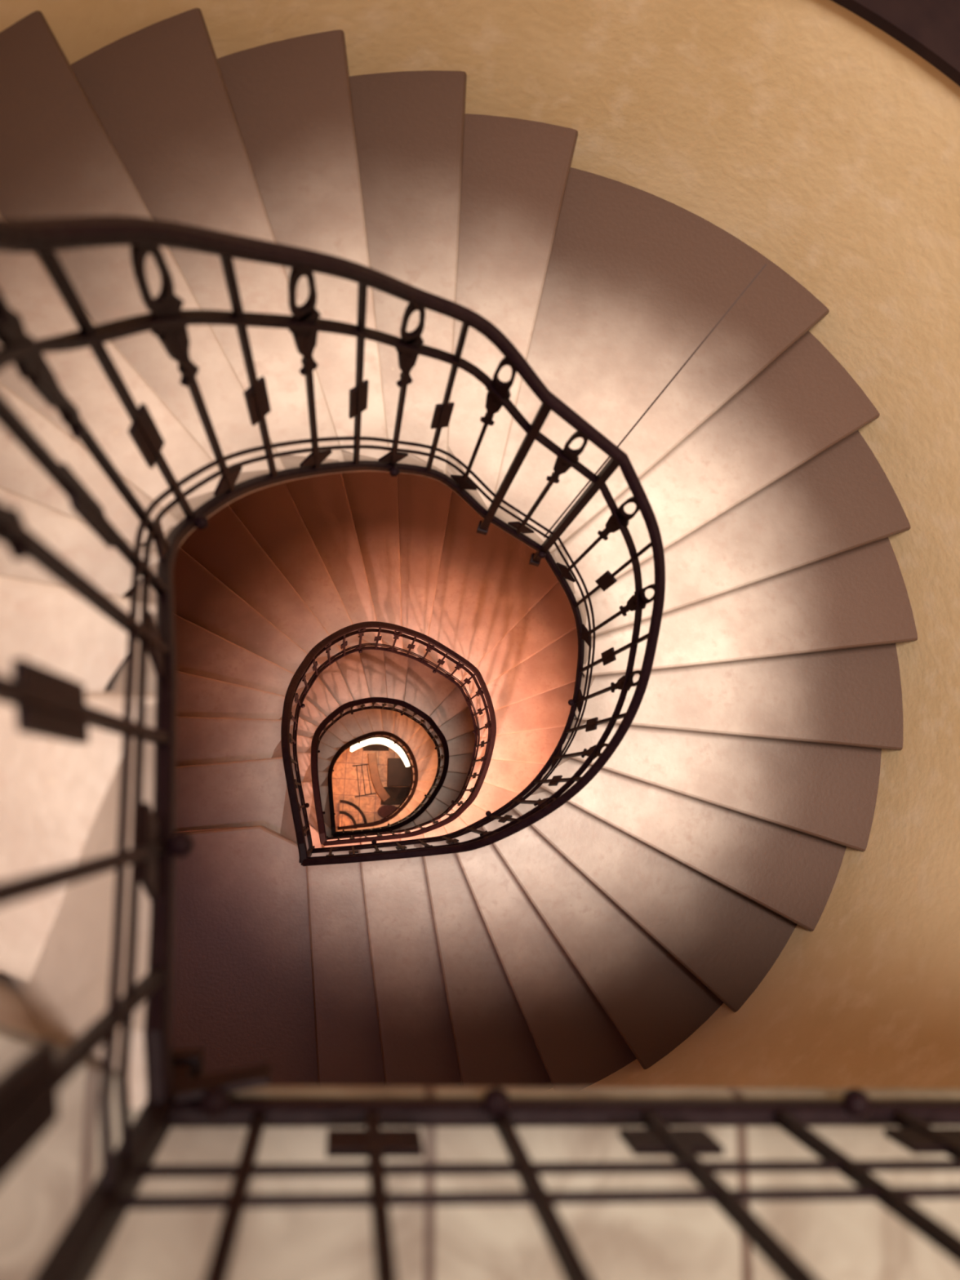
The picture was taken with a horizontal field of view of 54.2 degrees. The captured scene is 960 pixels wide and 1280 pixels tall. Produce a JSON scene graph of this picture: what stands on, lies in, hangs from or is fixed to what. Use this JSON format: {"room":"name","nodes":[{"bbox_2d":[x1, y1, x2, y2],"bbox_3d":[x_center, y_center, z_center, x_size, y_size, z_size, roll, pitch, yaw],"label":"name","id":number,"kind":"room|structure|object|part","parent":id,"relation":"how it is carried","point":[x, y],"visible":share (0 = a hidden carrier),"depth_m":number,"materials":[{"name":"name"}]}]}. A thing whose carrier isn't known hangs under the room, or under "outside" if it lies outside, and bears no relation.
{"room":"spiral stairwell","nodes":[
{"label":"spiral stairwell","id":0,"kind":"room"},
{"bbox_2d":[0,973,40,1038],"bbox_3d":[0.193,1.036,0.891,3.349,0.179,1.447,1,81,-8],"label":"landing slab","id":1,"kind":"object","parent":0,"point":[14,1013],"visible":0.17,"depth_m":0.93,"materials":[{"name":"stone"}]},
{"bbox_2d":[332,743,410,831],"bbox_3d":[-1.796,2.155,15.484,3.900,0.150,3.900,1,81,-8],"label":"floor","id":2,"kind":"structure","parent":0,"point":[344,777],"depth_m":15.35,"materials":[{"name":"tile"}]},
{"bbox_2d":[352,764,375,797],"bbox_3d":[-1.917,2.289,15.360,0.345,0.012,0.515,-9,82,-10],"label":"floor grate","id":3,"kind":"object","parent":2,"relation":"on","point":[363,764],"visible":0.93,"depth_m":15.35,"materials":[{"name":"black metal"}]},
{"bbox_2d":[363,744,388,751],"bbox_3d":[-1.716,1.778,15.475,0.420,0.012,0.100,1,81,-8],"label":"doormat","id":4,"kind":"object","parent":2,"relation":"on","point":[370,747],"visible":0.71,"depth_m":15.47,"materials":[{"name":"fabric"}]},
{"bbox_2d":[317,708,437,831],"bbox_3d":[-1.547,1.873,13.767,3.900,3.843,3.904,1,81,-8],"label":"stone staircase","id":5,"kind":"structure","parent":2,"relation":"on","point":[349,726],"depth_m":13.64,"materials":[{"name":"stone"}]},
{"bbox_2d":[328,731,417,835],"bbox_3d":[-1.480,2.022,13.173,1.239,4.465,1.366,1,81,-8],"label":"iron railing","id":6,"kind":"object","parent":5,"relation":"on","point":[357,740],"visible":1,"depth_m":12.91,"materials":[{"name":"black metal"}]},
{"bbox_3d":[-1.523,2.071,13.466,1.195,3.606,1.322,1,81,-8],"label":"rail","id":7,"kind":"part","parent":6,"relation":"part of","materials":[{"name":"metal"}]},
{"bbox_3d":[-1.515,2.063,13.415,1.195,3.606,1.322,1,81,-8],"label":"rail","id":8,"kind":"part","parent":6,"relation":"part of","materials":[{"name":"metal"}]},
{"bbox_2d":[350,737,409,767],"bbox_3d":[-1.444,1.623,14.055,0.955,1.814,0.281,16,79,-5],"label":"light panel","id":9,"kind":"object","parent":5,"relation":"attached to","point":[396,748],"visible":0.82,"depth_m":14.23,"materials":[{"name":"white"}]},
{"bbox_2d":[296,649,475,837],"bbox_3d":[-1.037,1.293,10.258,3.900,3.855,3.904,1,81,-8],"label":"stone staircase","id":10,"kind":"structure","parent":5,"relation":"on","point":[367,673],"depth_m":10.01,"materials":[{"name":"beige stone"}]},
{"bbox_2d":[173,471,577,850],"bbox_3d":[-0.526,0.712,6.746,3.900,3.864,3.904,1,81,-8],"label":"stone staircase","id":11,"kind":"structure","parent":10,"relation":"on","point":[278,570],"depth_m":6.16,"materials":[{"name":"beige stone"}]},
{"bbox_2d":[280,621,496,862],"bbox_3d":[-0.533,0.739,6.217,1.278,4.596,1.354,1,81,-8],"label":"iron railing","id":12,"kind":"object","parent":11,"relation":"attached to","point":[286,737],"visible":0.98,"depth_m":5.68,"materials":[{"name":"black metal"}]},
{"bbox_3d":[-0.903,0.143,5.136,0.006,0.132,0.042,30,78,-3],"label":"plate","id":13,"kind":"part","parent":12,"relation":"part of","materials":[{"name":"metal"}]},
{"bbox_3d":[-0.784,0.029,5.407,0.042,0.132,0.006,-35,87,-12],"label":"plate","id":14,"kind":"part","parent":12,"relation":"part of","materials":[{"name":"metal"}]},
{"bbox_3d":[-0.621,-0.009,5.702,0.042,0.132,0.006,-7,82,-9],"label":"plate","id":15,"kind":"part","parent":12,"relation":"part of","materials":[{"name":"metal"}]},
{"bbox_3d":[-0.439,0.042,5.981,0.042,0.132,0.006,8,80,-7],"label":"plate","id":16,"kind":"part","parent":12,"relation":"part of","materials":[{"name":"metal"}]},
{"bbox_3d":[-0.085,0.277,6.313,0.042,0.132,0.006,37,78,-1],"label":"plate","id":17,"kind":"part","parent":12,"relation":"part of","materials":[{"name":"black metal"}]},
{"bbox_2d":[0,8,917,1109],"bbox_3d":[0.011,0.209,3.028,3.550,4.206,3.774,1,81,-8],"label":"stone staircase","id":18,"kind":"structure","parent":11,"relation":"on","point":[577,945],"depth_m":3.23,"materials":[{"name":"grey stone"}]},
{"bbox_2d":[0,215,665,1187],"bbox_3d":[-0.066,0.113,2.519,1.169,4.955,1.174,1,81,-8],"label":"iron railing","id":19,"kind":"object","parent":18,"relation":"on","point":[49,704],"visible":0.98,"depth_m":1.06,"materials":[{"name":"black metal"}]},
{"bbox_3d":[-0.229,0.233,0.457,0.006,0.132,0.042,-6,82,-9],"label":"plate","id":20,"kind":"part","parent":19,"relation":"part of","materials":[{"name":"metal"}]},
{"bbox_3d":[-0.274,0.042,0.603,0.006,0.132,0.042,-7,82,-9],"label":"plate","id":21,"kind":"part","parent":19,"relation":"part of","materials":[{"name":"metal"}]},
{"bbox_3d":[-0.364,-0.122,0.873,0.006,0.132,0.042,-18,84,-11],"label":"plate","id":22,"kind":"part","parent":19,"relation":"part of","materials":[{"name":"metal"}]},
{"bbox_3d":[-0.444,-0.270,1.250,0.006,0.132,0.042,21,78,-4],"label":"plate","id":23,"kind":"part","parent":19,"relation":"part of","materials":[{"name":"metal"}]},
{"bbox_3d":[-0.296,0.188,0.838,0.006,0.044,0.074,-6,54,-9],"label":"plate","id":24,"kind":"part","parent":19,"relation":"part of","materials":[{"name":"metal"}]},
{"bbox_3d":[-0.354,0.005,1.018,0.006,0.074,0.044,-15,122,-10],"label":"plate","id":25,"kind":"part","parent":19,"relation":"part of","materials":[{"name":"metal"}]},
{"bbox_3d":[-0.465,-0.145,1.362,0.006,0.074,0.044,-12,112,-10],"label":"plate","id":26,"kind":"part","parent":19,"relation":"part of","materials":[{"name":"metal"}]},
{"bbox_3d":[-0.289,0.197,0.904,0.024,0.026,0.024,-29,86,-12],"label":"fixing knob","id":27,"kind":"part","parent":19,"relation":"part of","materials":[{"name":"metal"}]},
{"bbox_3d":[-0.483,-0.203,1.623,0.024,0.026,0.024,-1,81,-8],"label":"fixing knob","id":28,"kind":"part","parent":19,"relation":"part of","materials":[{"name":"metal"}]},
{"bbox_3d":[-0.460,-0.291,1.712,0.006,0.074,0.044,32,115,-2],"label":"plate","id":29,"kind":"part","parent":19,"relation":"part of","materials":[{"name":"metal"}]},
{"bbox_3d":[-0.373,-0.400,1.576,0.006,0.132,0.042,44,78,1],"label":"plate","id":30,"kind":"part","parent":19,"relation":"part of","materials":[{"name":"metal"}]},
{"bbox_3d":[-0.789,0.987,4.302,0.032,0.985,0.032,1,81,-8],"label":"post","id":31,"kind":"part","parent":19,"relation":"part of","materials":[{"name":"metal"}]},
{"bbox_3d":[-0.356,-0.394,2.034,0.044,0.074,0.006,-37,87,29],"label":"plate","id":32,"kind":"part","parent":19,"relation":"part of","materials":[{"name":"metal"}]},
{"bbox_3d":[-0.023,0.063,2.218,1.159,3.969,1.162,1,81,-8],"label":"second rail","id":33,"kind":"part","parent":19,"relation":"part of","materials":[{"name":"metal"}]},
{"bbox_3d":[0.003,0.034,2.042,1.169,3.980,1.172,1,81,-8],"label":"handrail","id":34,"kind":"part","parent":19,"relation":"part of","materials":[{"name":"metal"}]},
{"bbox_3d":[-0.092,0.142,2.697,1.147,3.966,1.150,1,81,-8],"label":"rail","id":35,"kind":"part","parent":19,"relation":"part of","materials":[{"name":"metal"}]},
{"bbox_3d":[-0.563,0.943,4.171,0.042,0.132,0.006,-5,81,-9],"label":"plate","id":36,"kind":"part","parent":19,"relation":"part of","materials":[{"name":"metal"}]},
{"bbox_3d":[-0.100,0.150,2.748,1.147,3.966,1.150,1,81,-8],"label":"rail","id":37,"kind":"part","parent":19,"relation":"part of","materials":[{"name":"metal"}]},
{"bbox_3d":[-0.244,-0.482,1.881,0.042,0.132,0.006,-35,87,-12],"label":"plate","id":38,"kind":"part","parent":19,"relation":"part of","materials":[{"name":"metal"}]},
{"bbox_3d":[-0.117,0.171,2.870,1.160,3.982,1.162,1,81,-8],"label":"rail","id":39,"kind":"part","parent":19,"relation":"part of","materials":[{"name":"metal"}]},
{"bbox_3d":[-0.217,-0.458,2.351,0.044,0.074,0.006,-25,83,30],"label":"plate","id":40,"kind":"part","parent":19,"relation":"part of","materials":[{"name":"black metal"}]},
{"bbox_3d":[-0.221,-0.433,2.414,0.024,0.026,0.024,-44,89,-12],"label":"fixing knob","id":41,"kind":"part","parent":19,"relation":"part of","materials":[{"name":"metal"}]},
{"bbox_3d":[-0.343,0.906,4.090,0.042,0.132,0.006,-6,82,-9],"label":"plate","id":42,"kind":"part","parent":19,"relation":"part of","materials":[{"name":"metal"}]},
{"bbox_3d":[-0.088,-0.520,2.175,0.042,0.132,0.006,-9,82,-10],"label":"plate","id":43,"kind":"part","parent":19,"relation":"part of","materials":[{"name":"metal"}]},
{"bbox_3d":[-0.116,0.847,3.943,0.042,0.132,0.006,-17,84,-11],"label":"plate","id":44,"kind":"part","parent":19,"relation":"part of","materials":[{"name":"metal"}]},
{"bbox_3d":[-0.045,-0.439,2.614,0.044,0.074,0.006,11,76,36],"label":"plate","id":45,"kind":"part","parent":19,"relation":"part of","materials":[{"name":"metal"}]},
{"bbox_3d":[-0.048,0.835,4.131,0.044,0.074,0.006,-25,84,-51],"label":"plate","id":46,"kind":"part","parent":19,"relation":"part of","materials":[{"name":"metal"}]},
{"bbox_3d":[0.037,0.758,4.094,0.024,0.026,0.024,33,78,-2],"label":"fixing knob","id":47,"kind":"part","parent":19,"relation":"part of","materials":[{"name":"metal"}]},
{"bbox_3d":[0.100,0.710,3.722,0.042,0.132,0.006,-35,87,-12],"label":"plate","id":48,"kind":"part","parent":19,"relation":"part of","materials":[{"name":"metal"}]},
{"bbox_3d":[0.077,-0.427,2.459,0.032,0.985,0.032,16,79,-5],"label":"post","id":49,"kind":"part","parent":19,"relation":"part of","materials":[{"name":"metal"}]},
{"bbox_3d":[0.152,0.677,3.925,0.006,0.074,0.044,46,41,1],"label":"plate","id":50,"kind":"part","parent":19,"relation":"part of","materials":[{"name":"black metal"}]},
{"bbox_3d":[0.124,-0.339,2.824,0.074,0.044,0.006,26,75,-43],"label":"plate","id":51,"kind":"part","parent":19,"relation":"part of","materials":[{"name":"metal"}]},
{"bbox_3d":[0.197,-0.271,2.974,0.024,0.026,0.024,-6,82,-9],"label":"fixing knob","id":52,"kind":"part","parent":19,"relation":"part of","materials":[{"name":"metal"}]},
{"bbox_3d":[0.281,0.526,3.501,0.006,0.132,0.042,33,78,-2],"label":"plate","id":53,"kind":"part","parent":19,"relation":"part of","materials":[{"name":"metal"}]},
{"bbox_3d":[0.301,0.466,3.703,0.006,0.074,0.044,23,39,-4],"label":"plate","id":54,"kind":"part","parent":19,"relation":"part of","materials":[{"name":"metal"}]},
{"bbox_3d":[0.275,-0.217,3.006,0.006,0.044,0.074,-47,133,-12],"label":"plate","id":55,"kind":"part","parent":19,"relation":"part of","materials":[{"name":"metal"}]},
{"bbox_3d":[0.345,0.236,3.548,0.024,0.026,0.024,22,78,-4],"label":"fixing knob","id":56,"kind":"part","parent":19,"relation":"part of","materials":[{"name":"metal"}]},
{"bbox_3d":[0.250,-0.343,2.636,0.032,0.985,0.032,16,79,-5],"label":"post","id":57,"kind":"part","parent":19,"relation":"part of","materials":[{"name":"metal"}]},
{"bbox_3d":[0.370,0.226,3.486,0.006,0.074,0.044,0,39,-8],"label":"plate","id":58,"kind":"part","parent":19,"relation":"part of","materials":[{"name":"metal"}]},
{"bbox_3d":[0.368,-0.017,3.251,0.006,0.074,0.044,-25,51,-11],"label":"plate","id":59,"kind":"part","parent":19,"relation":"part of","materials":[{"name":"metal"}]},
{"bbox_3d":[0.391,0.297,3.286,0.006,0.132,0.042,10,79,-7],"label":"plate","id":60,"kind":"part","parent":19,"relation":"part of","materials":[{"name":"metal"}]},
{"bbox_3d":[0.377,-0.176,2.805,0.006,0.132,0.042,-40,88,-12],"label":"plate","id":61,"kind":"part","parent":19,"relation":"part of","materials":[{"name":"metal"}]},
{"bbox_3d":[0.422,0.054,3.078,0.006,0.132,0.042,-9,82,-10],"label":"plate","id":62,"kind":"part","parent":19,"relation":"part of","materials":[{"name":"metal"}]},
{"bbox_2d":[311,697,448,844],"bbox_3d":[-1.000,1.387,9.728,1.363,4.596,1.396,1,81,-8],"label":"iron railing","id":63,"kind":"object","parent":10,"relation":"attached to","point":[316,740],"visible":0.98,"depth_m":9.32,"materials":[{"name":"black metal"}]},
{"bbox_3d":[-0.957,1.340,9.428,1.331,3.609,1.368,1,81,-8],"label":"second rail","id":64,"kind":"part","parent":63,"relation":"part of","materials":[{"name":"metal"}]},
{"bbox_2d":[367,752,390,802],"bbox_3d":[-1.672,2.227,15.188,0.204,0.440,0.809,-17,84,-11],"label":"bench","id":65,"kind":"object","parent":2,"relation":"on","point":[380,791],"visible":1,"depth_m":14.97,"materials":[{"name":"brown wood"}]},
{"bbox_2d":[377,804,396,817],"bbox_3d":[-1.495,2.806,15.318,0.360,0.050,0.220,1,81,-8],"label":"cushion","id":66,"kind":"object","parent":2,"relation":"on","point":[383,811],"visible":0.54,"depth_m":15.29,"materials":[{"name":"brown fabric"}]},
{"bbox_2d":[380,786,409,804],"bbox_3d":[-1.305,2.562,15.405,0.650,0.012,0.290,1,81,-8],"label":"floor mat","id":67,"kind":"object","parent":2,"relation":"on","point":[397,794],"visible":0.43,"depth_m":15.39,"materials":[{"name":"fabric"}]},
{"bbox_2d":[386,758,411,786],"bbox_3d":[-1.250,2.159,15.266,0.530,0.410,0.450,1,81,-8],"label":"chest","id":68,"kind":"object","parent":2,"relation":"on","point":[397,775],"visible":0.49,"depth_m":15.05,"materials":[{"name":"brown wood"}]},
{"bbox_2d":[0,0,959,1088],"bbox_3d":[-0.243,0.387,4.795,4.600,21.780,4.600,1,81,-8],"label":"wall","id":69,"kind":"structure","parent":0,"point":[804,131],"depth_m":2.99,"materials":[{"name":"paint"}]},
{"bbox_2d":[831,0,959,86],"bbox_3d":[1.197,-1.765,1.533,1.639,1.845,0.416,31,78,-2],"label":"window","id":70,"kind":"structure","parent":69,"relation":"in","point":[931,28],"depth_m":2.38,"materials":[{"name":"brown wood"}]},
{"bbox_2d":[0,1023,959,1279],"bbox_3d":[0.221,1.019,0.790,3.377,0.030,1.447,1,81,-8],"label":"floor","id":71,"kind":"structure","parent":0,"point":[833,1239],"depth_m":0.83,"materials":[{"name":"stone"}]},
{"bbox_2d":[31,1048,959,1279],"bbox_3d":[0.848,0.401,0.576,2.185,0.996,0.048,4,80,-8],"label":"landing railing","id":72,"kind":"object","parent":71,"relation":"on","point":[197,1100],"visible":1,"depth_m":0.71,"materials":[{"name":"metal"}]},
{"bbox_3d":[-0.217,0.338,0.437,0.032,0.985,0.032,1,81,-8],"label":"post","id":73,"kind":"part","parent":72,"relation":"part of","materials":[{"name":"metal"}]},
{"bbox_3d":[-0.220,0.384,0.780,0.024,0.026,0.024,-19,84,-11],"label":"fixing knob","id":74,"kind":"part","parent":72,"relation":"part of","materials":[{"name":"metal"}]},
{"bbox_3d":[-0.219,0.379,0.804,0.075,0.045,0.006,-7,82,-9],"label":"bracket plate","id":75,"kind":"part","parent":72,"relation":"part of","materials":[{"name":"metal"}]},
{"bbox_3d":[-0.083,0.396,0.738,0.074,0.044,0.006,4,80,-8],"label":"plate","id":76,"kind":"part","parent":72,"relation":"part of","materials":[{"name":"metal"}]},
{"bbox_3d":[0.014,0.400,0.811,0.024,0.026,0.024,-19,84,-11],"label":"fixing knob","id":77,"kind":"part","parent":72,"relation":"part of","materials":[{"name":"metal"}]},
{"bbox_3d":[0.830,0.440,0.754,2.168,0.006,0.006,4,80,-8],"label":"rail","id":78,"kind":"part","parent":72,"relation":"part of","materials":[{"name":"metal"}]},
{"bbox_3d":[0.822,0.448,0.805,2.168,0.006,0.006,4,80,-8],"label":"rail","id":79,"kind":"part","parent":72,"relation":"part of","materials":[{"name":"metal"}]},
{"bbox_3d":[0.804,0.468,0.928,2.168,0.024,0.018,4,80,-8],"label":"rail","id":80,"kind":"part","parent":72,"relation":"part of","materials":[{"name":"metal"}]},
{"bbox_3d":[0.156,0.412,0.770,0.074,0.044,0.006,4,80,-8],"label":"plate","id":81,"kind":"part","parent":72,"relation":"part of","materials":[{"name":"metal"}]},
{"bbox_3d":[0.344,0.423,0.856,0.024,0.026,0.024,-19,84,-11],"label":"fixing knob","id":82,"kind":"part","parent":72,"relation":"part of","materials":[{"name":"metal"}]},
{"bbox_3d":[0.392,0.428,0.801,0.074,0.044,0.006,4,80,-8],"label":"plate","id":83,"kind":"part","parent":72,"relation":"part of","materials":[{"name":"metal"}]}
]}

